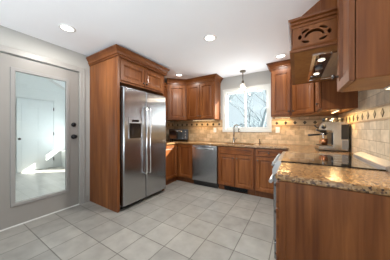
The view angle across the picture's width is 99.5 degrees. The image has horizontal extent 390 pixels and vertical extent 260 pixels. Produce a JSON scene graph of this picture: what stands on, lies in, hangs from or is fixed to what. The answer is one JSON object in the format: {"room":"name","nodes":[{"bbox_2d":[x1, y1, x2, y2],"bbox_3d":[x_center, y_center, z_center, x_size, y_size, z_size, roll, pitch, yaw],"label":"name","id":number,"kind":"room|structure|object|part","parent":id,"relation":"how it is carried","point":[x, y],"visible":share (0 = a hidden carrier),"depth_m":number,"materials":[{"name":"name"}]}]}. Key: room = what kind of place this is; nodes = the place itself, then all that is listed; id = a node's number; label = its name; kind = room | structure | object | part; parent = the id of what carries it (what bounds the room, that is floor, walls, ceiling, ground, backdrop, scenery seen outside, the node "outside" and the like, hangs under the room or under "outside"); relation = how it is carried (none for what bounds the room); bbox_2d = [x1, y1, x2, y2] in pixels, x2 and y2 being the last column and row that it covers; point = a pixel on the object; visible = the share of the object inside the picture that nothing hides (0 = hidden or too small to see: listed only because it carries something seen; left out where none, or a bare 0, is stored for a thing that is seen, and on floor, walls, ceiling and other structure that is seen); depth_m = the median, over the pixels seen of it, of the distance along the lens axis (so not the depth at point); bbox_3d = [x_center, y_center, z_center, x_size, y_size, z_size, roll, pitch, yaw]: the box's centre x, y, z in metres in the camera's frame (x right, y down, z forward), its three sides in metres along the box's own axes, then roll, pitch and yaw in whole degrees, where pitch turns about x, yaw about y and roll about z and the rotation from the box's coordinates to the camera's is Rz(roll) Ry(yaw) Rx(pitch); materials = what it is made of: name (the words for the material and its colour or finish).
{"room":"kitchen","nodes":[
{"label":"kitchen","id":0,"kind":"room"},
{"bbox_2d":[15,72,64,172],"bbox_3d":[-5.187,-1.100,4.340,0.100,4.600,3.780,0,0,32],"label":"wall","id":1,"kind":"structure","parent":0,"point":[25,84],"depth_m":5.17,"materials":[{"name":"paint"}]},
{"bbox_2d":[16,98,53,172],"bbox_3d":[-4.712,0.144,4.918,0.096,2.088,0.830,0,0,32],"label":"door","id":2,"kind":"structure","parent":1,"relation":"in","point":[34,118],"depth_m":4.88,"materials":[{"name":"paint"}]},
{"bbox_3d":[-4.729,0.125,4.921,0.004,1.750,0.630,0,0,32],"label":"panel","id":3,"kind":"part","parent":2,"relation":"part of","materials":[{"name":"paint"}]},
{"bbox_2d":[15,94,56,172],"bbox_3d":[-4.753,0.105,4.936,0.016,2.190,1.010,0,0,32],"label":"trim","id":4,"kind":"structure","parent":1,"relation":"attached to","point":[16,95],"depth_m":5.30,"materials":[{"name":"paint"}]},
{"bbox_2d":[46,78,64,90],"bbox_3d":[-5.161,-2.225,4.265,0.019,2.190,3.680,0,0,32],"label":"trim","id":5,"kind":"structure","parent":1,"relation":"attached to","point":[51,80],"depth_m":5.35,"materials":[{"name":"white paint"}]},
{"bbox_2d":[0,25,89,200],"bbox_3d":[-2.526,-0.020,1.706,0.120,2.440,7.470,0,0,32],"label":"wall","id":6,"kind":"structure","parent":0,"point":[9,37],"depth_m":2.43,"materials":[{"name":"white paint"}]},
{"bbox_2d":[0,53,78,229],"bbox_3d":[-2.102,0.135,2.262,0.112,2.106,0.914,0,0,32],"label":"door","id":7,"kind":"structure","parent":6,"relation":"in","point":[12,213],"depth_m":2.14,"materials":[{"name":"paint"}]},
{"bbox_3d":[-2.099,0.087,2.282,0.015,1.731,0.618,0,0,32],"label":"lite frame","id":8,"kind":"part","parent":7,"relation":"part of","materials":[{"name":"paint"}]},
{"bbox_2d":[0,204,78,231],"bbox_3d":[-2.153,1.194,2.293,0.122,0.011,0.930,0,0,32],"label":"threshold","id":9,"kind":"object","parent":6,"relation":"attached to","point":[76,204],"depth_m":2.22,"materials":[{"name":"plastic"}]},
{"bbox_2d":[0,44,84,203],"bbox_3d":[-2.099,0.095,2.260,0.028,2.210,1.080,0,0,32],"label":"trim","id":10,"kind":"structure","parent":6,"relation":"attached to","point":[3,48],"depth_m":2.66,"materials":[{"name":"paint"}]},
{"bbox_2d":[164,83,166,119],"bbox_3d":[-0.943,-0.689,3.822,0.367,0.882,0.568,0,0,32],"label":"upper cabinet","id":11,"kind":"object","parent":6,"relation":"attached to","point":[165,84],"visible":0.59,"depth_m":3.96,"materials":[{"name":"brown wood"}]},
{"bbox_2d":[166,121,173,139],"bbox_3d":[-0.923,0.016,4.193,0.014,0.526,1.225,0,0,32],"label":"tile backsplash","id":12,"kind":"structure","parent":6,"relation":"attached to","point":[169,124],"depth_m":4.51,"materials":[{"name":"tile"}]},
{"bbox_2d":[52,79,64,87],"bbox_3d":[-3.680,-2.288,3.416,3.635,2.265,3.780,0,0,32],"label":"ceiling","id":13,"kind":"structure","parent":0,"point":[61,83],"depth_m":5.29,"materials":[{"name":"paint"}]},
{"bbox_2d":[0,166,275,259],"bbox_3d":[-2.483,1.250,1.680,7.490,0.100,7.470,0,0,32],"label":"floor","id":14,"kind":"structure","parent":0,"point":[184,220],"depth_m":2.01,"materials":[{"name":"tile"}]},
{"bbox_2d":[60,150,64,166],"bbox_3d":[-3.979,0.935,5.420,0.810,0.530,0.465,0,0,32],"label":"storage bench","id":15,"kind":"object","parent":14,"relation":"on","point":[62,151],"visible":0.18,"depth_m":5.39,"materials":[{"name":"paint"}]},
{"bbox_2d":[86,44,169,212],"bbox_3d":[-1.155,0.000,3.009,0.832,2.400,1.154,0,0,32],"label":"tall cabinet","id":16,"kind":"object","parent":14,"relation":"on","point":[115,66],"visible":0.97,"depth_m":2.58,"materials":[{"name":"brown wood"}]},
{"bbox_3d":[-1.453,0.050,2.605,0.745,2.300,0.030,0,0,32],"label":"panel","id":17,"kind":"part","parent":16,"relation":"part of","materials":[{"name":"brown wood"}]},
{"bbox_3d":[-1.155,-1.137,3.009,0.832,0.125,1.154,0,0,32],"label":"crown molding","id":18,"kind":"part","parent":16,"relation":"part of","materials":[{"name":"brown wood"}]},
{"bbox_3d":[-0.987,-0.887,2.626,0.021,0.295,0.453,0,0,32],"label":"door","id":19,"kind":"part","parent":16,"relation":"part of","materials":[{"name":"brown wood"}]},
{"bbox_3d":[-0.743,-0.887,3.024,0.021,0.295,0.464,0,0,32],"label":"door","id":20,"kind":"part","parent":16,"relation":"part of","materials":[{"name":"brown wood"}]},
{"bbox_3d":[-0.931,0.050,3.458,0.745,2.300,0.030,0,0,32],"label":"panel","id":21,"kind":"part","parent":16,"relation":"part of","materials":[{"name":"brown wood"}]},
{"bbox_2d":[120,86,165,208],"bbox_3d":[-1.098,0.271,2.991,0.832,1.848,0.926,0,0,32],"label":"refrigerator","id":22,"kind":"object","parent":14,"relation":"on","point":[142,114],"visible":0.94,"depth_m":2.67,"materials":[{"name":"grey metal"}]},
{"bbox_3d":[-0.971,0.245,2.621,0.095,1.760,0.426,0,0,32],"label":"door","id":23,"kind":"part","parent":22,"relation":"part of","materials":[{"name":"silver metal"}]},
{"bbox_3d":[-0.933,-0.144,2.589,0.004,0.078,0.226,0,0,32],"label":"control panel","id":24,"kind":"part","parent":22,"relation":"part of","materials":[{"name":"silver metal"}]},
{"bbox_3d":[-0.809,0.173,2.730,0.066,1.120,0.025,0,0,32],"label":"handle","id":25,"kind":"part","parent":22,"relation":"part of","materials":[{"name":"silver metal"}]},
{"bbox_3d":[-0.768,0.173,2.795,0.066,1.120,0.025,0,0,32],"label":"handle","id":26,"kind":"part","parent":22,"relation":"part of","materials":[{"name":"silver metal"}]},
{"bbox_3d":[-0.728,0.245,3.018,0.095,1.760,0.493,0,0,32],"label":"door","id":27,"kind":"part","parent":22,"relation":"part of","materials":[{"name":"silver metal"}]},
{"bbox_2d":[166,144,177,184],"bbox_3d":[-0.805,0.761,3.768,0.657,0.878,0.620,0,0,32],"label":"base cabinet","id":28,"kind":"object","parent":14,"relation":"on","point":[171,150],"visible":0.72,"depth_m":3.68,"materials":[{"name":"brown wood"}]},
{"bbox_2d":[177,144,193,182],"bbox_3d":[-0.327,0.761,4.190,1.032,0.878,0.635,0,0,32],"label":"base cabinet","id":29,"kind":"object","parent":14,"relation":"on","point":[184,151],"visible":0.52,"depth_m":3.78,"materials":[{"name":"brown wood"}]},
{"bbox_2d":[192,145,218,187],"bbox_3d":[0.344,0.764,3.724,0.584,0.872,0.690,0,0,32],"label":"dishwasher","id":30,"kind":"object","parent":14,"relation":"on","point":[204,157],"visible":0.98,"depth_m":3.46,"materials":[{"name":"silver metal"}]},
{"bbox_3d":[0.176,0.393,3.449,0.482,0.035,0.046,0,0,32],"label":"handle","id":31,"kind":"part","parent":30,"relation":"part of","materials":[{"name":"silver metal"}]},
{"bbox_2d":[218,146,255,195],"bbox_3d":[0.923,0.761,3.405,0.720,0.878,0.667,0,0,32],"label":"base cabinet","id":32,"kind":"object","parent":14,"relation":"on","point":[236,165],"visible":0.95,"depth_m":3.13,"materials":[{"name":"brown wood"}]},
{"bbox_3d":[0.625,0.781,3.246,0.337,0.607,0.021,0,0,32],"label":"door","id":33,"kind":"part","parent":32,"relation":"part of","materials":[{"name":"brown wood"}]},
{"bbox_2d":[224,185,247,193],"bbox_3d":[0.783,1.148,3.195,0.460,0.080,0.012,0,0,32],"label":"vent","id":34,"kind":"object","parent":32,"relation":"attached to","point":[231,188],"depth_m":3.18,"materials":[{"name":"black metal"}]},
{"bbox_3d":[0.771,0.402,3.157,0.680,0.127,0.021,0,0,32],"label":"drawer","id":35,"kind":"part","parent":32,"relation":"part of","materials":[{"name":"brown wood"}]},
{"bbox_3d":[0.917,0.781,3.067,0.337,0.607,0.021,0,0,32],"label":"door","id":36,"kind":"part","parent":32,"relation":"part of","materials":[{"name":"brown wood"}]},
{"bbox_2d":[255,148,287,198],"bbox_3d":[1.475,0.761,3.067,0.570,0.878,0.667,0,0,32],"label":"base cabinet","id":37,"kind":"object","parent":14,"relation":"on","point":[264,157],"visible":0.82,"depth_m":2.89,"materials":[{"name":"brown wood"}]},
{"bbox_3d":[1.276,0.781,2.848,0.420,0.607,0.021,0,0,32],"label":"door","id":38,"kind":"part","parent":37,"relation":"part of","materials":[{"name":"brown wood"}]},
{"bbox_3d":[1.276,0.402,2.848,0.420,0.127,0.021,0,0,32],"label":"drawer","id":39,"kind":"part","parent":37,"relation":"part of","materials":[{"name":"brown wood"}]},
{"bbox_2d":[269,151,389,258],"bbox_3d":[1.212,0.703,1.625,0.809,0.953,0.754,0,0,32],"label":"range","id":40,"kind":"object","parent":14,"relation":"on","point":[359,160],"visible":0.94,"depth_m":1.48,"materials":[{"name":"grey metal"}]},
{"bbox_3d":[0.888,0.475,1.824,0.048,0.034,0.694,0,0,32],"label":"oven handle","id":41,"kind":"part","parent":40,"relation":"part of","materials":[{"name":"silver metal"}]},
{"bbox_3d":[0.933,0.705,1.796,0.065,0.590,0.746,0,0,32],"label":"oven door","id":42,"kind":"part","parent":40,"relation":"part of","materials":[{"name":"silver metal"}]},
{"bbox_3d":[0.927,0.336,1.800,0.070,0.129,0.754,0,0,32],"label":"control panel","id":43,"kind":"part","parent":40,"relation":"part of","materials":[{"name":"silver metal"}]},
{"bbox_2d":[281,151,385,170],"bbox_3d":[1.234,0.283,1.612,0.650,0.023,0.754,0,0,32],"label":"cooktop","id":44,"kind":"object","parent":40,"relation":"in","point":[354,161],"depth_m":1.47,"materials":[{"name":"black glass"}]},
{"bbox_3d":[1.529,0.261,1.431,0.067,0.068,0.754,0,0,32],"label":"trim","id":45,"kind":"part","parent":40,"relation":"part of","materials":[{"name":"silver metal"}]},
{"bbox_2d":[274,180,389,259],"bbox_3d":[0.925,0.761,1.074,0.742,0.878,0.466,0,0,32],"label":"base cabinet","id":46,"kind":"object","parent":14,"relation":"on","point":[313,222],"visible":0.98,"depth_m":0.92,"materials":[{"name":"brown wood"}]},
{"bbox_3d":[0.645,0.647,1.245,0.021,0.275,0.427,0,0,32],"label":"drawer","id":47,"kind":"part","parent":46,"relation":"part of","materials":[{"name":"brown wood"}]},
{"bbox_3d":[0.645,0.419,1.245,0.021,0.162,0.427,0,0,32],"label":"drawer","id":48,"kind":"part","parent":46,"relation":"part of","materials":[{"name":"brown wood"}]},
{"bbox_2d":[275,162,389,195],"bbox_3d":[0.936,0.300,1.065,0.715,0.040,0.474,0,0,32],"label":"countertop","id":49,"kind":"structure","parent":46,"relation":"on","point":[358,180],"depth_m":0.99,"materials":[{"name":"stone"}]},
{"bbox_3d":[1.808,0.761,2.485,0.712,0.878,1.310,0,0,32],"label":"base cabinet","id":50,"kind":"object","parent":14,"relation":"on","visible":0},
{"bbox_2d":[166,140,353,154],"bbox_3d":[0.582,0.300,3.233,3.583,0.040,1.317,0,0,32],"label":"countertop","id":51,"kind":"structure","parent":50,"relation":"on","point":[290,147],"depth_m":2.98,"materials":[{"name":"stone"}]},
{"bbox_2d":[169,129,188,140],"bbox_3d":[-0.410,0.130,4.266,0.480,0.300,0.367,0,0,1],"label":"toaster oven","id":52,"kind":"object","parent":51,"relation":"on","point":[174,134],"visible":0.91,"depth_m":4.12,"materials":[{"name":"black plastic"}]},
{"bbox_3d":[-0.471,0.110,4.125,0.335,0.220,0.012,0,0,2],"label":"glass door","id":53,"kind":"part","parent":52,"relation":"part of","materials":[{"name":"black glass"}]},
{"bbox_2d":[233,124,239,141],"bbox_3d":[0.916,0.077,3.661,0.059,0.407,0.212,0,0,-32],"label":"kitchen faucet","id":54,"kind":"object","parent":51,"relation":"on","point":[234,139],"visible":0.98,"depth_m":3.70,"materials":[{"name":"silver metal"}]},
{"bbox_2d":[308,118,349,151],"bbox_3d":[1.809,0.060,2.278,0.433,0.440,0.309,0,0,27],"label":"espresso machine","id":55,"kind":"object","parent":51,"relation":"on","point":[338,133],"visible":0.96,"depth_m":2.13,"materials":[{"name":"silver metal"}]},
{"bbox_2d":[319,139,327,144],"bbox_3d":[1.783,0.165,2.291,0.104,0.085,0.080,0,0,32],"label":"copper cup","id":56,"kind":"object","parent":55,"relation":"on","point":[325,141],"visible":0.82,"depth_m":2.26,"materials":[{"name":"brown metal"}]},
{"bbox_3d":[1.853,0.115,2.265,0.016,0.160,0.240,0,0,28],"label":"splash panel","id":57,"kind":"part","parent":55,"relation":"part of","materials":[{"name":"black plastic"}]},
{"bbox_2d":[341,124,348,139],"bbox_3d":[1.892,0.025,2.081,0.072,0.190,0.004,0,0,28],"label":"vent","id":58,"kind":"object","parent":55,"relation":"attached to","point":[344,127],"depth_m":2.08,"materials":[{"name":"grey metal"}]},
{"bbox_3d":[1.895,0.190,2.078,0.064,0.120,0.004,0,0,28],"label":"panel","id":59,"kind":"part","parent":55,"relation":"part of","materials":[{"name":"grey plastic"}]},
{"bbox_2d":[0,0,318,82],"bbox_3d":[-0.933,-1.300,0.730,3.855,0.120,7.470,0,0,32],"label":"ceiling","id":60,"kind":"structure","parent":0,"point":[249,34],"depth_m":2.00,"materials":[{"name":"paint"}]},
{"bbox_2d":[58,23,75,32],"bbox_3d":[-1.555,-1.236,2.008,0.176,0.008,0.176,0,0,32],"label":"recessed light","id":61,"kind":"object","parent":60,"relation":"in","point":[65,27],"visible":1,"depth_m":2.00,"materials":[{"name":"white glass"}]},
{"bbox_2d":[203,34,215,41],"bbox_3d":[0.201,-1.236,2.223,0.176,0.008,0.176,0,0,32],"label":"recessed light","id":62,"kind":"object","parent":60,"relation":"in","point":[210,37],"visible":1,"depth_m":2.21,"materials":[{"name":"white glass"}]},
{"bbox_2d":[239,70,245,88],"bbox_3d":[1.004,-1.059,3.466,0.148,0.362,0.148,0,0,32],"label":"pendant light","id":63,"kind":"object","parent":60,"relation":"hanging from","point":[242,86],"visible":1,"depth_m":3.44,"materials":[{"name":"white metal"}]},
{"bbox_3d":[1.004,-0.928,3.466,0.148,0.100,0.148,0,0,32],"label":"lamp shade","id":64,"kind":"part","parent":63,"relation":"part of","materials":[{"name":"white glass"}]},
{"bbox_2d":[275,54,286,57],"bbox_3d":[1.437,-1.236,2.767,0.176,0.008,0.176,0,0,32],"label":"recessed light","id":65,"kind":"object","parent":60,"relation":"in","point":[278,55],"visible":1,"depth_m":2.75,"materials":[{"name":"white glass"}]},
{"bbox_2d":[192,70,294,144],"bbox_3d":[1.030,-0.020,3.820,3.735,2.440,0.150,0,0,32],"label":"wall","id":66,"kind":"structure","parent":0,"point":[264,77],"depth_m":3.67,"materials":[{"name":"white paint"}]},
{"bbox_2d":[166,78,191,120],"bbox_3d":[-0.482,-0.742,4.233,0.722,0.988,0.722,0,0,32],"label":"upper cabinet","id":67,"kind":"object","parent":66,"relation":"attached to","point":[176,88],"visible":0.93,"depth_m":4.04,"materials":[{"name":"brown wood"}]},
{"bbox_3d":[-0.430,-1.181,4.017,0.507,0.111,0.070,0,0,-13],"label":"crown molding","id":68,"kind":"part","parent":67,"relation":"part of","materials":[{"name":"brown wood"}]},
{"bbox_3d":[-0.435,-0.675,4.037,0.397,0.810,0.021,0,0,-13],"label":"door","id":69,"kind":"part","parent":67,"relation":"part of","materials":[{"name":"brown wood"}]},
{"bbox_2d":[186,74,222,120],"bbox_3d":[0.215,-0.742,3.995,0.838,0.988,0.400,0,0,32],"label":"upper cabinet","id":70,"kind":"object","parent":66,"relation":"attached to","point":[203,92],"visible":0.99,"depth_m":3.86,"materials":[{"name":"brown wood"}]},
{"bbox_3d":[-0.043,-0.675,3.984,0.350,0.810,0.021,0,0,32],"label":"door","id":71,"kind":"part","parent":70,"relation":"part of","materials":[{"name":"brown wood"}]},
{"bbox_3d":[0.215,-1.181,3.995,0.838,0.111,0.400,0,0,32],"label":"crown molding","id":72,"kind":"part","parent":70,"relation":"part of","materials":[{"name":"brown wood"}]},
{"bbox_3d":[0.267,-0.675,3.794,0.360,0.810,0.021,0,0,32],"label":"door","id":73,"kind":"part","parent":70,"relation":"part of","materials":[{"name":"brown wood"}]},
{"bbox_2d":[222,83,271,131],"bbox_3d":[1.147,-0.455,3.714,1.069,1.004,0.148,0,0,32],"label":"window","id":74,"kind":"structure","parent":66,"relation":"in","point":[267,87],"depth_m":3.69,"materials":[{"name":"paint"}]},
{"bbox_3d":[0.970,-0.458,3.868,0.462,0.855,0.030,0,0,32],"label":"sash","id":75,"kind":"part","parent":74,"relation":"part of","materials":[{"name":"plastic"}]},
{"bbox_3d":[1.333,-0.458,3.604,0.492,0.855,0.030,0,0,32],"label":"sash","id":76,"kind":"part","parent":74,"relation":"part of","materials":[{"name":"glass"}]},
{"bbox_2d":[174,116,335,144],"bbox_3d":[0.923,0.015,3.789,3.555,0.528,0.014,0,0,32],"label":"tile backsplash","id":77,"kind":"structure","parent":66,"relation":"attached to","point":[293,130],"depth_m":3.39,"materials":[{"name":"tile"}]},
{"bbox_2d":[266,59,291,117],"bbox_3d":[1.610,-0.742,3.141,0.413,0.988,0.400,0,0,32],"label":"upper cabinet","id":78,"kind":"object","parent":66,"relation":"attached to","point":[281,77],"visible":0.88,"depth_m":3.00,"materials":[{"name":"brown wood"}]},
{"bbox_3d":[1.610,-1.181,3.141,0.413,0.111,0.400,0,0,32],"label":"crown molding","id":79,"kind":"part","parent":78,"relation":"part of","materials":[{"name":"brown wood"}]},
{"bbox_3d":[1.564,-0.675,2.999,0.303,0.810,0.021,0,0,32],"label":"door","id":80,"kind":"part","parent":78,"relation":"part of","materials":[{"name":"brown wood"}]},
{"bbox_2d":[292,83,344,116],"bbox_3d":[1.956,-0.742,2.739,0.722,0.988,0.722,0,0,32],"label":"upper cabinet","id":81,"kind":"object","parent":66,"relation":"attached to","point":[303,95],"visible":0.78,"depth_m":2.68,"materials":[{"name":"brown wood"}]},
{"bbox_3d":[1.760,-0.675,2.692,0.021,0.810,0.397,0,0,-13],"label":"door","id":82,"kind":"part","parent":81,"relation":"part of","materials":[{"name":"brown wood"}]},
{"bbox_3d":[2.000,-0.249,2.749,0.658,0.002,0.658,0,0,32],"label":"panel","id":83,"kind":"part","parent":81,"relation":"part of","materials":[{"name":"brown wood"}]},
{"bbox_3d":[0.607,-0.020,-0.302,0.150,2.440,7.320,0,0,32],"label":"wall","id":84,"kind":"structure","parent":0,"visible":0},
{"bbox_2d":[288,0,336,84],"bbox_3d":[1.276,-0.912,1.559,0.650,0.649,1.088,0,0,32],"label":"range hood","id":85,"kind":"object","parent":84,"relation":"attached to","point":[312,35],"visible":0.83,"depth_m":1.25,"materials":[{"name":"brown wood"}]},
{"bbox_3d":[1.276,-0.808,1.559,0.650,0.064,1.088,0,0,32],"label":"molding","id":86,"kind":"part","parent":85,"relation":"part of","materials":[{"name":"brown wood"}]},
{"bbox_3d":[1.280,-0.611,1.557,0.640,0.042,1.068,0,0,32],"label":"molding","id":87,"kind":"part","parent":85,"relation":"part of","materials":[{"name":"brown wood"}]},
{"bbox_3d":[1.025,-0.707,1.121,0.620,0.154,0.018,0,0,32],"label":"scroll panel","id":88,"kind":"part","parent":85,"relation":"part of","materials":[{"name":"brown wood"}]},
{"bbox_2d":[315,80,357,112],"bbox_3d":[1.801,-0.742,2.175,0.400,0.988,0.525,0,0,32],"label":"upper cabinet","id":89,"kind":"object","parent":84,"relation":"attached to","point":[327,98],"visible":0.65,"depth_m":1.98,"materials":[{"name":"brown wood"}]},
{"bbox_3d":[1.678,-0.675,2.251,0.021,0.810,0.485,0,0,32],"label":"door","id":90,"kind":"part","parent":89,"relation":"part of","materials":[{"name":"brown wood"}]},
{"bbox_3d":[1.831,-0.249,2.156,0.324,0.002,0.517,0,0,32],"label":"panel","id":91,"kind":"part","parent":89,"relation":"part of","materials":[{"name":"brown wood"}]},
{"bbox_2d":[332,0,389,91],"bbox_3d":[0.976,-0.741,0.847,0.419,0.991,0.405,0,0,32],"label":"upper cabinet","id":92,"kind":"object","parent":84,"relation":"attached to","point":[363,26],"visible":1,"depth_m":0.80,"materials":[{"name":"brown wood"}]},
{"bbox_3d":[0.851,-0.662,0.938,0.021,0.835,0.282,0,0,32],"label":"door","id":93,"kind":"part","parent":92,"relation":"part of","materials":[{"name":"brown wood"}]},
{"bbox_3d":[1.025,-0.249,0.858,0.343,0.002,0.327,0,0,32],"label":"panel","id":94,"kind":"part","parent":92,"relation":"part of","materials":[{"name":"brown wood"}]},
{"bbox_2d":[336,97,389,160],"bbox_3d":[1.725,0.015,1.681,0.014,0.528,2.769,0,0,32],"label":"tile backsplash","id":95,"kind":"structure","parent":84,"relation":"attached to","point":[369,123],"depth_m":1.52,"materials":[{"name":"tile"}]},
{"bbox_2d":[358,88,389,107],"bbox_3d":[1.545,-0.420,1.381,0.008,0.340,1.090,0,0,32],"label":"tile backsplash","id":96,"kind":"structure","parent":84,"relation":"attached to","point":[365,97],"depth_m":1.52,"materials":[{"name":"tile"}]},
{"label":"outside","id":97,"kind":"structure","parent":0,"visible":0},
{"bbox_3d":[10.357,1.750,31.254,65.000,0.100,55.880,0,0,32],"label":"ground","id":98,"kind":"structure","parent":97,"visible":0},
{"bbox_2d":[231,91,256,126],"bbox_3d":[6.241,-2.727,20.514,4.914,8.864,5.941,0,0,-9],"label":"bare tree","id":99,"kind":"object","parent":98,"relation":"on","point":[235,106],"visible":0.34,"depth_m":20.05,"materials":[{"name":"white plant"}]},
{"bbox_2d":[229,90,265,126],"bbox_3d":[3.888,-2.423,11.350,5.592,8.282,5.254,0,0,32],"label":"bare tree","id":100,"kind":"object","parent":98,"relation":"on","point":[265,90],"visible":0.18,"depth_m":11.50,"materials":[{"name":"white plant"}]},
{"bbox_2d":[247,114,265,126],"bbox_3d":[3.601,0.363,8.201,2.898,2.735,1.854,0,0,32],"label":"shrub","id":101,"kind":"object","parent":98,"relation":"on","point":[254,117],"visible":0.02,"depth_m":8.04,"materials":[{"name":"white plant"}]},
{"bbox_2d":[260,109,265,126],"bbox_3d":[2.447,-2.120,7.507,2.926,7.667,3.850,0,0,32],"label":"bare tree","id":102,"kind":"object","parent":98,"relation":"on","point":[264,114],"visible":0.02,"depth_m":6.96,"materials":[{"name":"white plant"}]}
]}

